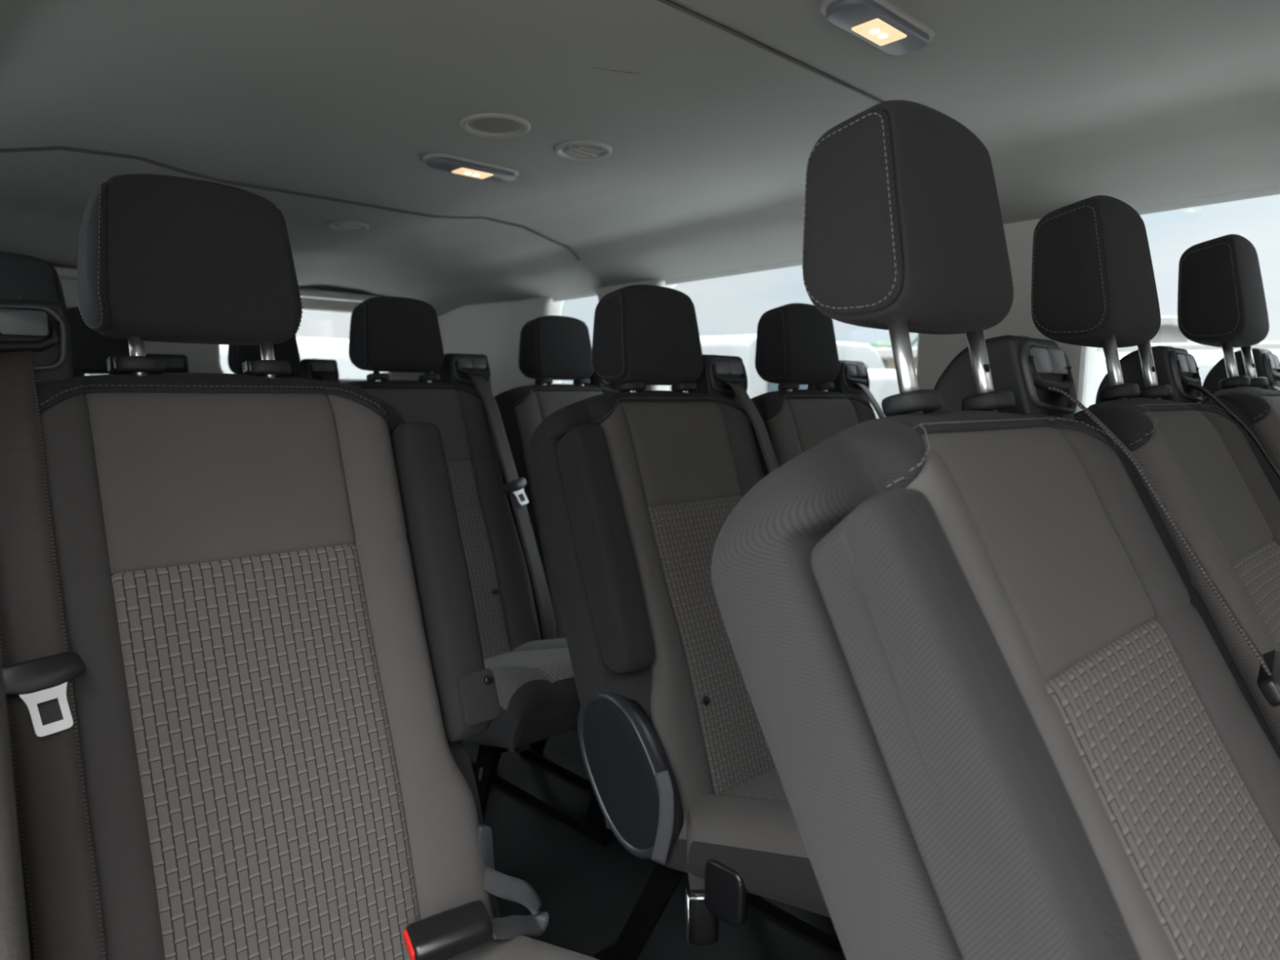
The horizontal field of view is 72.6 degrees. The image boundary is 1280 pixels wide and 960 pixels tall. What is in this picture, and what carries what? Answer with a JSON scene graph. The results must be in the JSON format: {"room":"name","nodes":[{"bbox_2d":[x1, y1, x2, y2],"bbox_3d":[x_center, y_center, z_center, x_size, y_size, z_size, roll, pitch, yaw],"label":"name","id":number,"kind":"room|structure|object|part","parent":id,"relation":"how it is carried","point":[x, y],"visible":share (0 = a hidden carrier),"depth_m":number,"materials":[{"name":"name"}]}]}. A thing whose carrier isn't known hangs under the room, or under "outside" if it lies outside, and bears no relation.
{"room":"vehicle interior","nodes":[
{"label":"vehicle interior","id":0,"kind":"room"},
{"bbox_2d":[59,277,424,383],"bbox_3d":[-1.575,-0.178,3.046,2.090,1.650,0.060,-5,9,-45],"label":"wall","id":1,"kind":"structure","parent":0,"point":[202,357],"depth_m":3.04,"materials":[{"name":"grey plastic"}]},
{"bbox_2d":[53,266,380,302],"bbox_3d":[-1.522,-0.662,2.940,1.850,0.028,0.065,-5,9,-45],"label":"trim","id":2,"kind":"structure","parent":1,"relation":"attached to","point":[63,273],"depth_m":3.24,"materials":[{"name":"grey plastic"}]},
{"bbox_2d":[0,0,1279,316],"bbox_3d":[0.055,-0.580,1.358,1.910,0.383,4.540,-5,9,-45],"label":"ceiling","id":3,"kind":"structure","parent":0,"point":[1151,106],"depth_m":1.55,"materials":[{"name":"fabric"}]},
{"bbox_2d":[328,221,369,231],"bbox_3d":[-0.824,-0.720,2.467,0.112,0.017,0.112,-2,7,-27],"label":"ceiling vent","id":4,"kind":"object","parent":3,"relation":"in","point":[349,226],"visible":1,"depth_m":2.46,"materials":[{"name":"grey plastic"}]},
{"bbox_2d":[422,153,519,182],"bbox_3d":[-0.366,-0.682,1.903,0.228,0.032,0.077,-5,9,-45],"label":"recessed light","id":5,"kind":"object","parent":3,"relation":"in","point":[450,163],"visible":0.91,"depth_m":1.88,"materials":[{"name":"grey plastic"}]},
{"bbox_2d":[460,112,530,138],"bbox_3d":[-0.272,-0.667,1.638,0.132,0.018,0.131,-4,8,-40],"label":"ceiling speaker","id":6,"kind":"object","parent":3,"relation":"in","point":[488,122],"visible":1,"depth_m":1.63,"materials":[{"name":"grey plastic"}]},
{"bbox_2d":[472,117,519,132],"bbox_3d":[-0.271,-0.667,1.637,0.100,0.005,0.100,-5,6,-45],"label":"grille","id":7,"kind":"object","parent":6,"relation":"attached to","point":[487,124],"depth_m":1.63,"materials":[{"name":"grey plastic"}]},
{"bbox_2d":[555,140,612,160],"bbox_3d":[-0.116,-0.681,1.798,0.120,0.017,0.120,-2,7,-27],"label":"ceiling vent","id":8,"kind":"object","parent":3,"relation":"in","point":[584,148],"visible":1,"depth_m":1.79,"materials":[{"name":"grey plastic"}]},
{"bbox_2d":[564,144,602,154],"bbox_3d":[-0.116,-0.681,1.798,0.091,0.005,0.091,-5,6,-45],"label":"grille","id":9,"kind":"object","parent":8,"relation":"attached to","point":[571,148],"depth_m":1.78,"materials":[{"name":"grey plastic"}]},
{"bbox_2d":[819,0,934,54],"bbox_3d":[0.337,-0.643,1.228,0.228,0.032,0.077,-5,9,-45],"label":"recessed light","id":10,"kind":"object","parent":3,"relation":"in","point":[880,24],"visible":1,"depth_m":1.21,"materials":[{"name":"grey plastic"}]},
{"bbox_3d":[0.329,-0.628,1.220,0.014,0.003,0.014,-5,6,-45],"label":"bulb","id":11,"kind":"part","parent":10,"relation":"part of","materials":[{"name":"beige"}]},
{"bbox_3d":[0.344,-0.630,1.236,0.014,0.003,0.014,-5,6,-45],"label":"bulb","id":12,"kind":"part","parent":10,"relation":"part of","materials":[{"name":"beige glass"}]},
{"bbox_2d":[463,728,846,959],"bbox_3d":[0.006,0.863,1.502,2.120,0.050,4.750,-5,9,-45],"label":"floor","id":13,"kind":"structure","parent":0,"point":[588,890],"depth_m":1.74,"materials":[{"name":"rubber"}]},
{"bbox_2d":[0,251,70,333],"bbox_3d":[-0.886,0.234,1.333,0.502,1.206,0.817,-5,9,-45],"label":"passenger seat","id":14,"kind":"object","parent":13,"relation":"on","point":[27,277],"visible":0.06,"depth_m":1.52,"materials":[{"name":"grey fabric"}]},
{"bbox_3d":[-1.061,-0.307,1.589,0.024,0.150,0.088,-5,-3,-45],"label":"panel","id":15,"kind":"part","parent":14,"relation":"part of","materials":[{"name":"fabric"}]},
{"bbox_2d":[66,306,189,376],"bbox_3d":[-1.211,0.156,2.134,0.439,1.172,0.816,-5,9,-45],"label":"passenger seat","id":16,"kind":"object","parent":13,"relation":"on","point":[91,350],"visible":0.02,"depth_m":2.28,"materials":[{"name":"grey fabric"}]},
{"bbox_2d":[227,334,339,382],"bbox_3d":[-0.896,0.127,2.445,0.439,1.172,0.816,-5,9,-45],"label":"passenger seat","id":17,"kind":"object","parent":13,"relation":"on","point":[326,370],"visible":0.1,"depth_m":2.65,"materials":[{"name":"grey fabric"}]},
{"bbox_3d":[-1.198,-0.386,2.570,0.022,0.150,0.088,-5,-3,-45],"label":"panel","id":18,"kind":"part","parent":17,"relation":"part of","materials":[{"name":"fabric"}]},
{"bbox_3d":[-1.074,-0.397,2.692,0.022,0.150,0.088,-5,-3,-45],"label":"panel","id":19,"kind":"part","parent":17,"relation":"part of","materials":[{"name":"fabric"}]},
{"bbox_2d":[0,173,599,959],"bbox_3d":[-0.246,0.304,0.791,0.528,1.210,0.817,-5,9,-45],"label":"passenger seat","id":20,"kind":"object","parent":13,"relation":"on","point":[246,677],"visible":1,"depth_m":0.89,"materials":[{"name":"grey fabric"}]},
{"bbox_3d":[-0.498,0.193,0.731,0.035,0.042,0.008,-5,-9,-45],"label":"tongue plate","id":21,"kind":"part","parent":20,"relation":"part of","materials":[{"name":"silver metal"}]},
{"bbox_3d":[-0.566,-0.225,0.902,0.024,0.150,0.088,-5,-3,-45],"label":"panel","id":22,"kind":"part","parent":20,"relation":"part of","materials":[{"name":"fabric"}]},
{"bbox_3d":[-0.524,-0.127,0.910,0.014,0.065,0.014,-5,-3,-45],"label":"headrest post","id":23,"kind":"part","parent":20,"relation":"part of","materials":[{"name":"silver metal"}]},
{"bbox_3d":[-0.434,-0.006,0.926,0.248,0.181,0.018,-5,-9,-45],"label":"panel","id":24,"kind":"part","parent":20,"relation":"part of","materials":[{"name":"grey fabric"}]},
{"bbox_3d":[-0.424,0.222,0.949,0.490,0.694,0.159,-5,-9,-45],"label":"backrest","id":25,"kind":"part","parent":20,"relation":"part of","materials":[{"name":"grey fabric"}]},
{"bbox_3d":[-0.362,0.312,0.884,0.248,0.478,0.018,-5,-9,-45],"label":"weave panel","id":26,"kind":"part","parent":20,"relation":"part of","materials":[{"name":"fabric"}]},
{"bbox_3d":[-0.428,-0.136,1.005,0.014,0.065,0.014,-5,-3,-45],"label":"headrest post","id":27,"kind":"part","parent":20,"relation":"part of","materials":[{"name":"silver metal"}]},
{"bbox_3d":[-0.429,-0.238,1.037,0.024,0.150,0.088,-5,-3,-45],"label":"panel","id":28,"kind":"part","parent":20,"relation":"part of","materials":[{"name":"fabric"}]},
{"bbox_3d":[-0.249,0.122,1.072,0.062,0.388,0.077,-5,-9,-45],"label":"armrest","id":29,"kind":"part","parent":20,"relation":"part of","materials":[{"name":"grey fabric"}]},
{"bbox_3d":[-0.183,0.452,1.012,0.035,0.108,0.008,-5,9,-45],"label":"anchor plate","id":30,"kind":"part","parent":20,"relation":"part of","materials":[{"name":"grey plastic"}]},
{"bbox_2d":[447,934,599,959],"bbox_3d":[-0.183,0.509,0.722,0.459,0.185,0.540,-5,9,-45],"label":"cushion","id":31,"kind":"object","parent":20,"relation":"on","point":[460,947],"depth_m":0.90,"materials":[{"name":"grey fabric"}]},
{"bbox_2d":[344,296,617,845],"bbox_3d":[-0.345,0.190,1.883,0.510,1.190,0.820,-5,9,-45],"label":"passenger seat","id":32,"kind":"object","parent":13,"relation":"on","point":[538,697],"visible":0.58,"depth_m":2.05,"materials":[{"name":"grey fabric"}]},
{"bbox_3d":[-0.650,-0.330,2.009,0.024,0.150,0.088,-5,-3,-45],"label":"panel","id":33,"kind":"part","parent":32,"relation":"part of","materials":[{"name":"fabric"}]},
{"bbox_3d":[-0.608,-0.234,2.017,0.014,0.041,0.014,-5,-3,-45],"label":"headrest post","id":34,"kind":"part","parent":32,"relation":"part of","materials":[{"name":"silver metal"}]},
{"bbox_3d":[-0.516,-0.127,2.031,0.248,0.181,0.018,-5,-11,-45],"label":"panel","id":35,"kind":"part","parent":32,"relation":"part of","materials":[{"name":"grey fabric"}]},
{"bbox_3d":[-0.511,0.102,2.038,0.490,0.694,0.159,-5,-11,-45],"label":"backrest","id":36,"kind":"part","parent":32,"relation":"part of","materials":[{"name":"grey fabric"}]},
{"bbox_3d":[-0.512,-0.243,2.112,0.014,0.041,0.014,-5,-3,-45],"label":"headrest post","id":37,"kind":"part","parent":32,"relation":"part of","materials":[{"name":"silver metal"}]},
{"bbox_3d":[-0.512,-0.343,2.144,0.024,0.150,0.088,-5,-3,-45],"label":"panel","id":38,"kind":"part","parent":32,"relation":"part of","materials":[{"name":"fabric"}]},
{"bbox_3d":[-0.437,0.189,1.981,0.248,0.478,0.018,-5,-11,-45],"label":"weave panel","id":39,"kind":"part","parent":32,"relation":"part of","materials":[{"name":"fabric"}]},
{"bbox_3d":[-0.290,0.041,2.113,0.038,0.045,0.008,-5,-11,-45],"label":"tongue plate","id":40,"kind":"part","parent":32,"relation":"part of","materials":[{"name":"silver metal"}]},
{"bbox_2d":[462,676,580,753],"bbox_3d":[-0.260,0.418,1.823,0.480,0.208,0.568,-5,9,-45],"label":"seat cushion","id":41,"kind":"object","parent":32,"relation":"on","point":[533,709],"depth_m":1.51,"materials":[{"name":"grey fabric"}]},
{"bbox_2d":[484,637,568,710],"bbox_3d":[-0.269,0.390,1.829,0.459,0.185,0.540,-5,9,-45],"label":"cushion","id":42,"kind":"object","parent":32,"relation":"on","point":[522,668],"depth_m":1.61,"materials":[{"name":"grey fabric"}]},
{"bbox_3d":[-0.269,0.384,1.829,0.240,0.146,0.540,-5,9,-45],"label":"weave panel","id":43,"kind":"part","parent":32,"relation":"part of","materials":[{"name":"fabric"}]},
{"bbox_2d":[493,315,618,791],"bbox_3d":[0.006,0.163,2.233,0.487,1.177,0.816,-5,9,-45],"label":"passenger seat","id":44,"kind":"object","parent":13,"relation":"on","point":[552,348],"visible":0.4,"depth_m":2.32,"materials":[{"name":"grey fabric"}]},
{"bbox_3d":[-0.302,-0.351,2.351,0.024,0.150,0.088,-5,-3,-45],"label":"panel","id":45,"kind":"part","parent":44,"relation":"part of","materials":[{"name":"fabric"}]},
{"bbox_3d":[-0.160,0.072,2.385,0.476,0.694,0.159,-5,-11,-45],"label":"backrest","id":46,"kind":"part","parent":44,"relation":"part of","materials":[{"name":"grey fabric"}]},
{"bbox_3d":[-0.170,-0.157,2.374,0.248,0.181,0.018,-5,-11,-45],"label":"panel","id":47,"kind":"part","parent":44,"relation":"part of","materials":[{"name":"grey fabric"}]},
{"bbox_3d":[-0.165,-0.364,2.487,0.024,0.150,0.088,-5,-3,-45],"label":"panel","id":48,"kind":"part","parent":44,"relation":"part of","materials":[{"name":"fabric"}]},
{"bbox_2d":[527,284,844,959],"bbox_3d":[0.243,0.267,1.377,0.516,1.171,0.816,-5,9,-45],"label":"passenger seat","id":49,"kind":"object","parent":13,"relation":"on","point":[636,488],"visible":0.71,"depth_m":1.38,"materials":[{"name":"grey fabric"}]},
{"bbox_3d":[-0.054,0.106,1.354,0.062,0.388,0.077,-5,-11,-45],"label":"armrest","id":50,"kind":"part","parent":49,"relation":"part of","materials":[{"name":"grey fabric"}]},
{"bbox_3d":[-0.055,-0.245,1.505,0.024,0.150,0.088,-5,-3,-45],"label":"panel","id":51,"kind":"part","parent":49,"relation":"part of","materials":[{"name":"fabric"}]},
{"bbox_3d":[0.082,0.178,1.534,0.490,0.694,0.159,-5,-11,-45],"label":"backrest","id":52,"kind":"part","parent":49,"relation":"part of","materials":[{"name":"grey fabric"}]},
{"bbox_3d":[0.077,-0.051,1.527,0.248,0.181,0.018,-5,-11,-45],"label":"panel","id":53,"kind":"part","parent":49,"relation":"part of","materials":[{"name":"grey fabric"}]},
{"bbox_3d":[0.082,-0.258,1.641,0.024,0.150,0.088,-5,-3,-45],"label":"panel","id":54,"kind":"part","parent":49,"relation":"part of","materials":[{"name":"fabric"}]},
{"bbox_3d":[0.156,0.265,1.477,0.248,0.478,0.018,-5,-11,-45],"label":"weave panel","id":55,"kind":"part","parent":49,"relation":"part of","materials":[{"name":"fabric"}]},
{"bbox_3d":[0.119,0.571,1.208,0.018,0.080,0.068,-5,9,-45],"label":"tilt knob","id":56,"kind":"part","parent":49,"relation":"part of","materials":[{"name":"black plastic"}]},
{"bbox_2d":[656,838,831,917],"bbox_3d":[0.334,0.494,1.319,0.480,0.208,0.568,-5,9,-45],"label":"seat cushion","id":57,"kind":"object","parent":49,"relation":"on","point":[722,873],"depth_m":1.18,"materials":[{"name":"grey fabric"}]},
{"bbox_2d":[678,794,808,857],"bbox_3d":[0.324,0.466,1.326,0.459,0.185,0.540,-5,9,-45],"label":"cushion","id":58,"kind":"object","parent":49,"relation":"on","point":[710,825],"depth_m":1.22,"materials":[{"name":"grey fabric"}]},
{"bbox_3d":[0.324,0.460,1.325,0.240,0.146,0.540,-5,9,-45],"label":"weave panel","id":59,"kind":"part","parent":49,"relation":"part of","materials":[{"name":"fabric"}]},
{"bbox_2d":[750,302,885,477],"bbox_3d":[0.586,0.229,1.739,0.487,1.176,0.816,-5,9,-45],"label":"passenger seat","id":60,"kind":"object","parent":13,"relation":"on","point":[796,344],"visible":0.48,"depth_m":1.86,"materials":[{"name":"grey fabric"}]},
{"bbox_3d":[0.278,-0.284,1.857,0.024,0.150,0.088,-5,-3,-45],"label":"panel","id":61,"kind":"part","parent":60,"relation":"part of","materials":[{"name":"fabric"}]},
{"bbox_3d":[0.420,0.139,1.891,0.476,0.694,0.159,-5,-11,-45],"label":"backrest","id":62,"kind":"part","parent":60,"relation":"part of","materials":[{"name":"grey fabric"}]},
{"bbox_3d":[0.410,-0.090,1.880,0.248,0.181,0.018,-5,-11,-45],"label":"panel","id":63,"kind":"part","parent":60,"relation":"part of","materials":[{"name":"grey fabric"}]},
{"bbox_3d":[0.415,-0.297,1.993,0.024,0.150,0.088,-5,-3,-45],"label":"panel","id":64,"kind":"part","parent":60,"relation":"part of","materials":[{"name":"fabric"}]},
{"bbox_2d":[711,99,1279,959],"bbox_3d":[0.469,0.340,0.531,0.506,1.222,0.822,-5,9,-45],"label":"passenger seat","id":65,"kind":"object","parent":13,"relation":"on","point":[998,717],"visible":1,"depth_m":0.56,"materials":[{"name":"grey fabric"}]},
{"bbox_3d":[0.157,-0.198,0.663,0.024,0.150,0.088,-5,-5,-45],"label":"panel","id":66,"kind":"part","parent":65,"relation":"part of","materials":[{"name":"fabric"}]},
{"bbox_3d":[0.204,-0.084,0.668,0.014,0.099,0.014,-5,-5,-45],"label":"headrest post","id":67,"kind":"part","parent":65,"relation":"part of","materials":[{"name":"silver metal"}]},
{"bbox_3d":[0.342,0.268,0.648,0.490,0.694,0.159,-5,-20,-45],"label":"backrest","id":68,"kind":"part","parent":65,"relation":"part of","materials":[{"name":"grey fabric"}]},
{"bbox_3d":[0.196,0.192,0.477,0.062,0.388,0.077,-5,-20,-45],"label":"armrest","id":69,"kind":"part","parent":65,"relation":"part of","materials":[{"name":"grey fabric"}]},
{"bbox_3d":[0.299,-0.093,0.763,0.014,0.099,0.014,-5,-5,-45],"label":"headrest post","id":70,"kind":"part","parent":65,"relation":"part of","materials":[{"name":"silver metal"}]},
{"bbox_3d":[0.312,0.041,0.666,0.248,0.181,0.018,-5,-20,-45],"label":"panel","id":71,"kind":"part","parent":65,"relation":"part of","materials":[{"name":"grey fabric"}]},
{"bbox_3d":[0.424,0.339,0.581,0.248,0.478,0.018,-5,-20,-45],"label":"weave panel","id":72,"kind":"part","parent":65,"relation":"part of","materials":[{"name":"fabric"}]},
{"bbox_2d":[1031,195,1279,759],"bbox_3d":[0.815,0.303,0.881,0.487,1.230,0.832,-5,9,-45],"label":"passenger seat","id":73,"kind":"object","parent":13,"relation":"on","point":[1094,283],"visible":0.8,"depth_m":0.99,"materials":[{"name":"grey fabric"}]},
{"bbox_3d":[0.493,-0.238,1.010,0.024,0.150,0.088,-5,-5,-45],"label":"panel","id":74,"kind":"part","parent":73,"relation":"part of","materials":[{"name":"fabric"}]},
{"bbox_3d":[0.630,-0.251,1.146,0.024,0.150,0.088,-5,-5,-45],"label":"panel","id":75,"kind":"part","parent":73,"relation":"part of","materials":[{"name":"fabric"}]},
{"bbox_3d":[0.548,-0.125,1.007,0.014,0.096,0.014,-5,-5,-45],"label":"headrest post","id":76,"kind":"part","parent":73,"relation":"part of","materials":[{"name":"silver metal"}]},
{"bbox_3d":[0.644,-0.134,1.101,0.014,0.096,0.014,-5,-5,-45],"label":"headrest post","id":77,"kind":"part","parent":73,"relation":"part of","materials":[{"name":"silver metal"}]},
{"bbox_3d":[0.691,0.226,0.992,0.476,0.694,0.159,-5,-20,-45],"label":"backrest","id":78,"kind":"part","parent":73,"relation":"part of","materials":[{"name":"grey fabric"}]},
{"bbox_3d":[0.656,-0.001,1.005,0.248,0.181,0.018,-5,-20,-45],"label":"panel","id":79,"kind":"part","parent":73,"relation":"part of","materials":[{"name":"grey fabric"}]},
{"bbox_3d":[0.769,0.297,0.920,0.248,0.478,0.018,-5,-20,-45],"label":"weave panel","id":80,"kind":"part","parent":73,"relation":"part of","materials":[{"name":"fabric"}]},
{"bbox_2d":[1177,234,1279,500],"bbox_3d":[1.202,0.259,1.240,0.487,1.250,0.816,-5,9,-45],"label":"passenger seat","id":81,"kind":"object","parent":13,"relation":"on","point":[1222,302],"visible":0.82,"depth_m":1.36,"materials":[{"name":"grey fabric"}]},
{"bbox_3d":[0.885,-0.292,1.363,0.024,0.150,0.088,-5,-5,-45],"label":"panel","id":82,"kind":"part","parent":81,"relation":"part of","materials":[{"name":"fabric"}]},
{"bbox_3d":[0.930,-0.177,1.370,0.014,0.096,0.014,-5,-5,-45],"label":"headrest post","id":83,"kind":"part","parent":81,"relation":"part of","materials":[{"name":"silver metal"}]},
{"bbox_3d":[1.073,0.173,1.355,0.476,0.694,0.159,-5,-20,-45],"label":"backrest","id":84,"kind":"part","parent":81,"relation":"part of","materials":[{"name":"grey fabric"}]},
{"bbox_3d":[1.026,-0.186,1.465,0.014,0.096,0.014,-5,-5,-45],"label":"headrest post","id":85,"kind":"part","parent":81,"relation":"part of","materials":[{"name":"silver metal"}]},
{"bbox_3d":[1.038,-0.053,1.369,0.248,0.181,0.018,-5,-20,-45],"label":"panel","id":86,"kind":"part","parent":81,"relation":"part of","materials":[{"name":"grey fabric"}]},
{"bbox_2d":[431,218,1097,413],"bbox_3d":[0.748,-0.031,2.093,0.085,1.660,4.740,-5,9,-45],"label":"wall","id":87,"kind":"structure","parent":0,"point":[491,330],"depth_m":2.67,"materials":[{"name":"grey plastic"}]},
{"bbox_2d":[0,146,580,260],"bbox_3d":[-0.758,-0.680,2.172,1.608,0.091,0.013,-5,9,-45],"label":"trim","id":88,"kind":"structure","parent":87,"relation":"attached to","point":[55,148],"depth_m":2.04,"materials":[{"name":"grey plastic"}]},
{"bbox_2d":[657,0,883,102],"bbox_3d":[0.141,-0.621,1.268,1.603,0.058,0.005,-5,9,-45],"label":"trim","id":89,"kind":"structure","parent":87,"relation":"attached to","point":[666,2],"depth_m":1.31,"materials":[{"name":"grey plastic"}]},
{"bbox_3d":[-0.686,0.103,0.676,0.050,1.640,4.720,-5,9,-45],"label":"wall","id":90,"kind":"structure","parent":0,"visible":0},
{"bbox_2d":[0,648,30,959],"bbox_3d":[-0.400,0.299,0.502,0.101,0.680,0.065,-5,9,-45],"label":"trim","id":91,"kind":"structure","parent":90,"relation":"attached to","point":[14,935],"depth_m":0.50,"materials":[{"name":"grey plastic"}]},
{"bbox_3d":[0.141,-2.994,42.357,180.000,0.100,180.000,-5,9,-45],"label":"road","id":92,"kind":"object","parent":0,"visible":0},
{"bbox_2d":[84,337,382,378],"bbox_3d":[-4.503,-0.409,9.130,2.311,2.020,5.674,-4,8,-38],"label":"van","id":93,"kind":"object","parent":92,"relation":"on","point":[336,349],"visible":0.02,"depth_m":7.19,"materials":[{"name":"grey paint"}]},
{"bbox_2d":[668,334,884,398],"bbox_3d":[2.814,-1.120,14.882,5.574,2.400,1.803,-5,9,-45],"label":"van","id":94,"kind":"object","parent":92,"relation":"on","point":[744,347],"visible":0.05,"depth_m":12.72,"materials":[{"name":"grey paint"}]},
{"bbox_2d":[869,341,891,369],"bbox_3d":[11.609,-4.750,42.034,2.476,3.868,2.200,0,6,-5],"label":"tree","id":95,"kind":"object","parent":92,"relation":"on","point":[875,344],"visible":0.13,"depth_m":41.48,"materials":[{"name":"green plant"}]},
{"bbox_2d":[866,368,899,418],"bbox_3d":[5.530,-0.789,14.374,5.274,1.950,1.817,-5,9,-45],"label":"van","id":96,"kind":"object","parent":92,"relation":"on","point":[883,384],"visible":0.02,"depth_m":12.79,"materials":[{"name":"grey paint"}]},
{"bbox_2d":[909,332,917,346],"bbox_3d":[13.399,-4.813,40.343,2.194,4.430,2.174,-5,9,-45],"label":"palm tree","id":97,"kind":"object","parent":92,"relation":"on","point":[916,339],"visible":0.08,"depth_m":40.53,"materials":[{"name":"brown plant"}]},
{"bbox_2d":[874,342,1279,369],"bbox_3d":[20.254,-2.456,26.326,7.200,3.100,26.200,-5,9,-45],"label":"building","id":98,"kind":"object","parent":92,"relation":"on","point":[884,353],"visible":0.02,"depth_m":25.73,"materials":[{"name":"grey"}]},
{"bbox_2d":[1092,352,1218,404],"bbox_3d":[4.550,-0.113,8.157,5.274,1.960,1.767,-5,9,-45],"label":"van","id":99,"kind":"object","parent":92,"relation":"on","point":[1205,366],"visible":0.02,"depth_m":6.02,"materials":[{"name":"grey paint"}]},
{"bbox_2d":[1150,315,1187,343],"bbox_3d":[21.480,-4.495,37.726,5.000,4.650,3.700,-5,9,-45],"label":"building","id":100,"kind":"object","parent":92,"relation":"on","point":[1169,332],"visible":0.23,"depth_m":35.47,"materials":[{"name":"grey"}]},
{"bbox_2d":[1187,350,1279,362],"bbox_3d":[8.598,-0.595,12.000,4.874,2.200,1.908,-5,9,-45],"label":"van","id":101,"kind":"object","parent":92,"relation":"on","point":[1216,355],"visible":0.02,"depth_m":10.49,"materials":[{"name":"grey paint"}]}
]}

